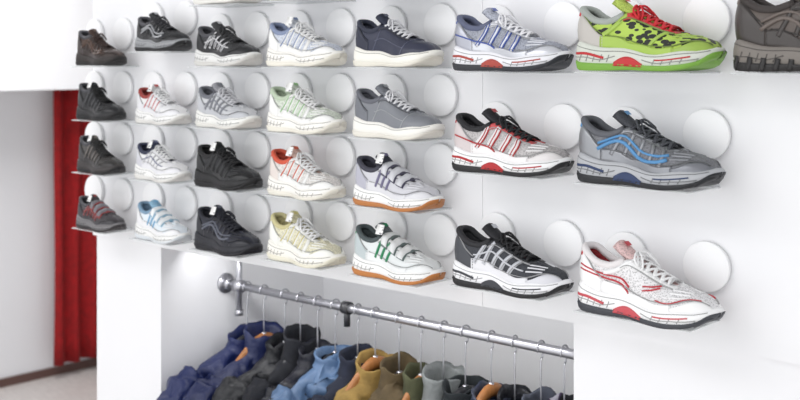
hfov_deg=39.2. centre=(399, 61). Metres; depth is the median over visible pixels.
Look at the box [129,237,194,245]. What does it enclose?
shelf
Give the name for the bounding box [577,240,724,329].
shoe
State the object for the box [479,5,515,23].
disc
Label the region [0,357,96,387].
baseboard
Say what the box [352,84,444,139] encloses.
sneaker
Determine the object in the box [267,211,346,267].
shoe
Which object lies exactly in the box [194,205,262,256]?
shoe
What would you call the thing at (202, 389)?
jacket
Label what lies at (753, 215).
wall
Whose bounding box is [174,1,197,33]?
disc
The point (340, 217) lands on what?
disc
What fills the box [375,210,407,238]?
disc
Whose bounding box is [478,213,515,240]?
disc
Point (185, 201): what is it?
disc
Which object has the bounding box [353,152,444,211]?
sneaker
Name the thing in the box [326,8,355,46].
disc
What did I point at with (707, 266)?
disc
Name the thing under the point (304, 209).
disc
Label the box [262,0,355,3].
shelf
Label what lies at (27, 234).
wall
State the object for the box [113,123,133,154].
disc
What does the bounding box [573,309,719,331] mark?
shelf
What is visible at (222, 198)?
disc
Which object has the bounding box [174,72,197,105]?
disc
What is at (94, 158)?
shoe
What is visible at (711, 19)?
disc
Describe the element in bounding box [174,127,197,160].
disc
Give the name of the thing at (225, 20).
disc
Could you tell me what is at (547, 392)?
jacket
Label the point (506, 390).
jacket
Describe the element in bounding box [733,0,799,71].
shoe
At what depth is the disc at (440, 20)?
2.49 m
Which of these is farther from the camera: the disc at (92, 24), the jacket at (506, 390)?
the disc at (92, 24)
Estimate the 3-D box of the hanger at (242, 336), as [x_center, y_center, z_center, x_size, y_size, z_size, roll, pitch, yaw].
[-0.452,0.788,3.324,0.311,0.280,0.023,0,0,-45]
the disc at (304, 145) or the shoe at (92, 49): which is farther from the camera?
the shoe at (92, 49)
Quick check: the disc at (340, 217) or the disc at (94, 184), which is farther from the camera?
the disc at (94, 184)
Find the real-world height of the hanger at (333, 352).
0.270 m
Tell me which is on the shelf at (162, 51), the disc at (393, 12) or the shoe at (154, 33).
the shoe at (154, 33)
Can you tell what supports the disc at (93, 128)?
attached to the wall at (753, 215)
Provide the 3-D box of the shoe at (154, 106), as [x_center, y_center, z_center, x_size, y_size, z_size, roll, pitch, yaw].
[-0.645,0.114,3.045,0.087,0.107,0.238,0,0,-43]
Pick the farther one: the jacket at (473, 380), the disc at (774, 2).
the jacket at (473, 380)
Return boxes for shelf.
[71,66,138,66]
[71,171,133,176]
[72,119,134,122]
[72,227,134,233]
[129,51,194,52]
[129,123,195,126]
[129,178,194,184]
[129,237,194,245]
[189,3,273,7]
[189,66,260,67]
[189,127,266,130]
[189,185,267,192]
[189,248,267,258]
[261,67,347,67]
[261,131,352,135]
[261,194,352,202]
[261,258,352,269]
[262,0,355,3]
[348,67,451,68]
[348,137,451,141]
[348,204,451,213]
[348,273,451,287]
[450,71,572,73]
[450,170,573,179]
[450,284,573,300]
[573,71,719,73]
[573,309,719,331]
[574,181,719,193]
[731,72,799,74]
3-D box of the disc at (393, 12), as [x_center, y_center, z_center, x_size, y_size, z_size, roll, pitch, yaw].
[-0.021,-0.083,2.595,0.093,0.093,0.012,0,0,42]
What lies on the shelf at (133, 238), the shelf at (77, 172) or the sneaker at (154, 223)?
the sneaker at (154, 223)
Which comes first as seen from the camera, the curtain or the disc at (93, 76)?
the disc at (93, 76)
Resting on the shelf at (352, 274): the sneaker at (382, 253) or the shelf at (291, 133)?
the sneaker at (382, 253)
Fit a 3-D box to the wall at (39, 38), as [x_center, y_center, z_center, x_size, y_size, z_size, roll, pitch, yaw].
[-2.649,-0.472,5.845,0.500,1.255,7.700,0,0,42]
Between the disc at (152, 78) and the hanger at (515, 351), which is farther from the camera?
the disc at (152, 78)
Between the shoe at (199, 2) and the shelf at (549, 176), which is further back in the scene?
the shoe at (199, 2)
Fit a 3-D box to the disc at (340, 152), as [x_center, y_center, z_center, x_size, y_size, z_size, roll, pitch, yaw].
[-0.142,0.227,2.704,0.093,0.093,0.012,0,0,42]
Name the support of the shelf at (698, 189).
attached to the wall at (753, 215)
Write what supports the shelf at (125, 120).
attached to the wall at (753, 215)
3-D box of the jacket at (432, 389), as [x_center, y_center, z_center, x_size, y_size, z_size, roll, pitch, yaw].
[0.126,1.148,2.807,0.587,0.778,0.169,0,0,-42]
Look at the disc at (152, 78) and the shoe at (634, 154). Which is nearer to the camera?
the shoe at (634, 154)
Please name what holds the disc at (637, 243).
attached to the wall at (753, 215)
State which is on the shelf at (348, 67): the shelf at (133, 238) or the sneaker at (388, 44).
the sneaker at (388, 44)
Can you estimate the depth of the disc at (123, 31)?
3.30 m
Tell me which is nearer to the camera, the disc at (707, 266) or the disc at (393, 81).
the disc at (707, 266)
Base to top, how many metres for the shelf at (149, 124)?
0.002 m
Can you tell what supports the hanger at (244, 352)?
hanging from the rail
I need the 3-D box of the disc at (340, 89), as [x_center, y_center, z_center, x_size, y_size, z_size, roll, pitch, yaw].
[-0.142,0.074,2.704,0.093,0.093,0.012,0,0,42]
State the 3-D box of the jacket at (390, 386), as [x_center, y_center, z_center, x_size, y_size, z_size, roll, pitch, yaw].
[0.002,1.150,2.917,0.174,0.774,0.580,0,0,40]
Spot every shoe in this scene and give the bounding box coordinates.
[75,29,126,65]
[76,82,126,120]
[77,135,125,174]
[134,12,191,50]
[134,140,192,182]
[135,84,191,124]
[193,0,262,4]
[194,21,262,65]
[194,141,262,190]
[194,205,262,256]
[195,82,261,128]
[266,16,346,66]
[266,82,346,133]
[267,146,345,200]
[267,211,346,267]
[452,8,573,70]
[452,108,574,176]
[452,223,573,298]
[576,0,726,70]
[577,110,725,190]
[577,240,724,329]
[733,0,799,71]
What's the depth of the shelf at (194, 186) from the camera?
2.84 m
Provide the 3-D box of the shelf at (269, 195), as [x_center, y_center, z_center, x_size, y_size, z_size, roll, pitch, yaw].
[-0.220,0.323,2.704,0.207,0.002,0.118,0,0,42]
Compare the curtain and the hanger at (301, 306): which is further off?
the curtain
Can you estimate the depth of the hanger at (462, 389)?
2.77 m
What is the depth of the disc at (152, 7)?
3.20 m
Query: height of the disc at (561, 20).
0.093 m
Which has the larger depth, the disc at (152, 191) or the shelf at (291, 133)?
the disc at (152, 191)
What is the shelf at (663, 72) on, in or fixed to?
attached to the wall at (753, 215)
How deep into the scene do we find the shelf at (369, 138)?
2.45 m
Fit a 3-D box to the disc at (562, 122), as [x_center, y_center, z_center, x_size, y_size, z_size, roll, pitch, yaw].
[0.332,0.131,2.277,0.093,0.093,0.012,0,0,42]
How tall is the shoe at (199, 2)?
0.116 m
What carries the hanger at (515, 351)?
hanging from the rail
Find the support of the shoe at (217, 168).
on the shelf at (194, 186)
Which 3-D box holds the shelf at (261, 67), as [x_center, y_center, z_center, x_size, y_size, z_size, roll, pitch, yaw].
[-0.220,0.013,2.704,0.207,0.002,0.118,0,0,42]
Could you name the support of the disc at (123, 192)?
attached to the wall at (753, 215)
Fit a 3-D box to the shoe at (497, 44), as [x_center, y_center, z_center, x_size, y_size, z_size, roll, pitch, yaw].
[0.222,-0.047,2.265,0.290,0.130,0.106,0,0,42]
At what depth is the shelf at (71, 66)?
3.23 m
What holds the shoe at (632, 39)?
on the shelf at (663, 72)
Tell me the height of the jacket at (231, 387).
0.754 m
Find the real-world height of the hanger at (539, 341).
0.277 m
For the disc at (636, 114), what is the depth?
2.18 m
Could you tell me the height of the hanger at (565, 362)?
0.287 m
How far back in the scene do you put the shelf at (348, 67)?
2.45 m
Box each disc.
[85,19,104,38]
[85,71,104,90]
[85,122,104,143]
[85,175,104,200]
[113,18,133,49]
[113,71,133,102]
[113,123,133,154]
[113,179,133,209]
[143,3,164,19]
[143,72,164,91]
[143,126,164,147]
[143,182,164,206]
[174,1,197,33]
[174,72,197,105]
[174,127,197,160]
[174,186,197,219]
[208,72,232,93]
[208,130,232,153]
[208,190,232,216]
[209,14,232,32]
[244,12,269,47]
[244,73,270,108]
[244,132,270,167]
[244,195,270,230]
[284,199,312,224]
[285,10,312,29]
[285,73,312,95]
[285,135,312,159]
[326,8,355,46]
[326,73,355,111]
[326,137,355,175]
[326,202,355,240]
[375,6,407,29]
[375,74,407,99]
[375,141,407,168]
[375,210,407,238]
[424,4,456,45]
[424,74,458,115]
[424,143,456,184]
[424,214,456,255]
[478,102,515,124]
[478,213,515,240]
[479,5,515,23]
[544,2,579,46]
[544,104,581,149]
[544,220,583,266]
[605,107,647,128]
[605,232,647,257]
[606,0,645,17]
[683,0,731,41]
[683,109,731,158]
[683,241,731,291]
[766,0,789,4]
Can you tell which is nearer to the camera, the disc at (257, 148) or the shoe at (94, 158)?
the disc at (257, 148)
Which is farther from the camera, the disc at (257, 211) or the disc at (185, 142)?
the disc at (185, 142)
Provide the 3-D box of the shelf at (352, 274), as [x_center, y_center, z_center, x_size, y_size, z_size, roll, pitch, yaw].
[-0.002,0.479,2.507,0.207,0.002,0.118,0,0,42]
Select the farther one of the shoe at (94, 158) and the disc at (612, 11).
the shoe at (94, 158)
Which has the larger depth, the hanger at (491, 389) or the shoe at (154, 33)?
the shoe at (154, 33)
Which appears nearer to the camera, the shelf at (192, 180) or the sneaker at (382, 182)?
the sneaker at (382, 182)
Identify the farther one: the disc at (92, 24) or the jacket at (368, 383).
the disc at (92, 24)
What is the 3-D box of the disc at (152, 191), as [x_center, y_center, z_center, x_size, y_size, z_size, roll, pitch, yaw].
[-0.703,0.390,3.209,0.093,0.093,0.012,0,0,42]
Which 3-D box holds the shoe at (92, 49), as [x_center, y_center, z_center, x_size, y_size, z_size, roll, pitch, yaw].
[-0.865,-0.043,3.244,0.220,0.108,0.081,0,0,41]
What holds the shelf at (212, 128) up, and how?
attached to the wall at (753, 215)
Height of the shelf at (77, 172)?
0.002 m
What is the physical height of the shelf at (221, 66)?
0.002 m
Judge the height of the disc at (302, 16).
0.093 m
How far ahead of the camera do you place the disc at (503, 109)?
2.38 m
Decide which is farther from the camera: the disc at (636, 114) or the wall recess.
the wall recess
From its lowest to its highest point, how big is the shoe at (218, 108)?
0.116 m
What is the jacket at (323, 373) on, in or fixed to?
hanging from the hanger at (333, 352)
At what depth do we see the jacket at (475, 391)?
2.73 m
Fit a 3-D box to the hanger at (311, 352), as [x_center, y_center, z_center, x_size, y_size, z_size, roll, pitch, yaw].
[-0.229,0.784,3.123,0.023,0.273,0.311,0,0,38]
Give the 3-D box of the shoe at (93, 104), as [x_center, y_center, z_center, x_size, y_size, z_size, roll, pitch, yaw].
[-0.865,0.112,3.244,0.220,0.110,0.081,0,0,43]
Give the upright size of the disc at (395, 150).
0.093 m
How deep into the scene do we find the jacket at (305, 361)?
3.06 m
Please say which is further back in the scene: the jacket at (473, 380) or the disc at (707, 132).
the jacket at (473, 380)
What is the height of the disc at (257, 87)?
0.093 m
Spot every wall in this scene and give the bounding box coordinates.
[0,0,92,90]
[0,90,89,378]
[93,0,799,399]
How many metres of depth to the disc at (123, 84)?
3.30 m
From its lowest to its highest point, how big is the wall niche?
1.373 m
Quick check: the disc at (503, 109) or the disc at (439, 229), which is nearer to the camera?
the disc at (503, 109)
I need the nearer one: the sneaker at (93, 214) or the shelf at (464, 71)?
the shelf at (464, 71)
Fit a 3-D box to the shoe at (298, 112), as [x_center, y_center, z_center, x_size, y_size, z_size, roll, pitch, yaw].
[-0.226,0.108,2.668,0.097,0.119,0.265,0,0,-45]
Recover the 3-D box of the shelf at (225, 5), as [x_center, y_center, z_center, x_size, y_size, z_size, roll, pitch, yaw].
[-0.435,-0.146,2.897,0.201,0.002,0.118,0,0,42]
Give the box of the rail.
[217,261,573,359]
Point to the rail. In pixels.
(226, 282)
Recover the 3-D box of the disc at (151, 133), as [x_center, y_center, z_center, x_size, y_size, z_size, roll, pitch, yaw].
[-0.703,0.227,3.209,0.093,0.093,0.012,0,0,42]
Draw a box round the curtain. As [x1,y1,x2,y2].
[53,89,96,365]
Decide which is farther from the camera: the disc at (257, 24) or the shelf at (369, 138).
the disc at (257, 24)
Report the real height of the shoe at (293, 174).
0.119 m
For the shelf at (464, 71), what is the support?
attached to the wall at (753, 215)
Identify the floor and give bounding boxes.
[0,366,96,399]
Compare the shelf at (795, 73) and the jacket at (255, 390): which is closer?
the shelf at (795, 73)
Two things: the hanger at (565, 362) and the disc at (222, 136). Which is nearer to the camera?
the hanger at (565, 362)
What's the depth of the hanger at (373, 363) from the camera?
2.96 m
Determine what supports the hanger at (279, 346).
hanging from the rail
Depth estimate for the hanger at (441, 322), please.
2.82 m
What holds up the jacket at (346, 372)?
hanging from the hanger at (357, 303)
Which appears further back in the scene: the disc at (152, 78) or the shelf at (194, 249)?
the disc at (152, 78)
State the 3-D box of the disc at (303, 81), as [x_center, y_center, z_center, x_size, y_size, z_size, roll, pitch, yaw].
[-0.254,0.074,2.804,0.093,0.093,0.012,0,0,42]
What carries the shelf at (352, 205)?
attached to the wall at (753, 215)
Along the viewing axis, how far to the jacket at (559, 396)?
2.62 m
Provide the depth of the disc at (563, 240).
2.27 m
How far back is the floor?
6.54 m
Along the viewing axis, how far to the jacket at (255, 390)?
3.11 m
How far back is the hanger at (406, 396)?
2.87 m
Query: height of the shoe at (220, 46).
0.116 m
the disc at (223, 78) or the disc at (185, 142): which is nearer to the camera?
the disc at (223, 78)
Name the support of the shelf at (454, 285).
attached to the wall at (753, 215)
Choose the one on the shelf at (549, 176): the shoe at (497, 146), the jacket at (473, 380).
the shoe at (497, 146)
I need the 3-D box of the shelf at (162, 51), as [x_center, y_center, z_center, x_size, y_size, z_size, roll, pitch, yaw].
[-0.639,-0.027,3.081,0.184,0.002,0.118,0,0,42]
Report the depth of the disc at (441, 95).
2.49 m
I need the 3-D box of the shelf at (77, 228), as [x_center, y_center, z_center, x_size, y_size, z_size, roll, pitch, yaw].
[-0.860,0.486,3.280,0.169,0.002,0.118,0,0,42]
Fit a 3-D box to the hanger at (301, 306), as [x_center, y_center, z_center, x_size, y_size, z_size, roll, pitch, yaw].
[-0.281,0.782,3.170,0.023,0.270,0.311,0,0,34]
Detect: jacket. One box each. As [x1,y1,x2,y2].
[157,323,245,399]
[182,320,283,399]
[211,332,283,399]
[242,323,320,399]
[261,338,337,399]
[270,345,351,399]
[307,343,374,399]
[334,348,393,399]
[368,351,417,399]
[402,362,434,399]
[422,361,464,399]
[441,375,489,399]
[471,380,510,399]
[497,384,531,399]
[521,386,556,399]
[548,392,573,399]
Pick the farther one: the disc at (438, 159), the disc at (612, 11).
the disc at (438, 159)
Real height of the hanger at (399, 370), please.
0.281 m
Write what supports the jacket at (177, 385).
hanging from the hanger at (242, 336)
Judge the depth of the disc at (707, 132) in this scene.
2.06 m
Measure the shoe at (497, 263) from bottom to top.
0.130 m
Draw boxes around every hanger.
[235,284,272,360]
[237,281,251,339]
[274,288,288,349]
[283,292,304,362]
[309,295,321,353]
[322,299,339,359]
[345,307,384,390]
[352,303,360,359]
[394,311,402,373]
[402,316,424,399]
[438,320,447,379]
[452,325,474,393]
[476,330,501,399]
[511,334,517,399]
[536,340,544,399]
[560,344,567,399]
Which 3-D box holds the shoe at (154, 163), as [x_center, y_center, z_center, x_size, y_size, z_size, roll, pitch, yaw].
[-0.645,0.267,3.045,0.238,0.107,0.087,0,0,45]
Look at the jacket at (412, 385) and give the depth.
2.81 m
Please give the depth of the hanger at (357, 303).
3.02 m
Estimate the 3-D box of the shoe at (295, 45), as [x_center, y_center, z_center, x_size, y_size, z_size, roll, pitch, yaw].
[-0.226,-0.049,2.668,0.265,0.119,0.097,0,0,44]
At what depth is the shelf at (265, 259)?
2.65 m
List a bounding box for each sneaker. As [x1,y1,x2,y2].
[76,194,126,232]
[135,199,191,243]
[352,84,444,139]
[352,222,445,284]
[353,13,443,66]
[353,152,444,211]

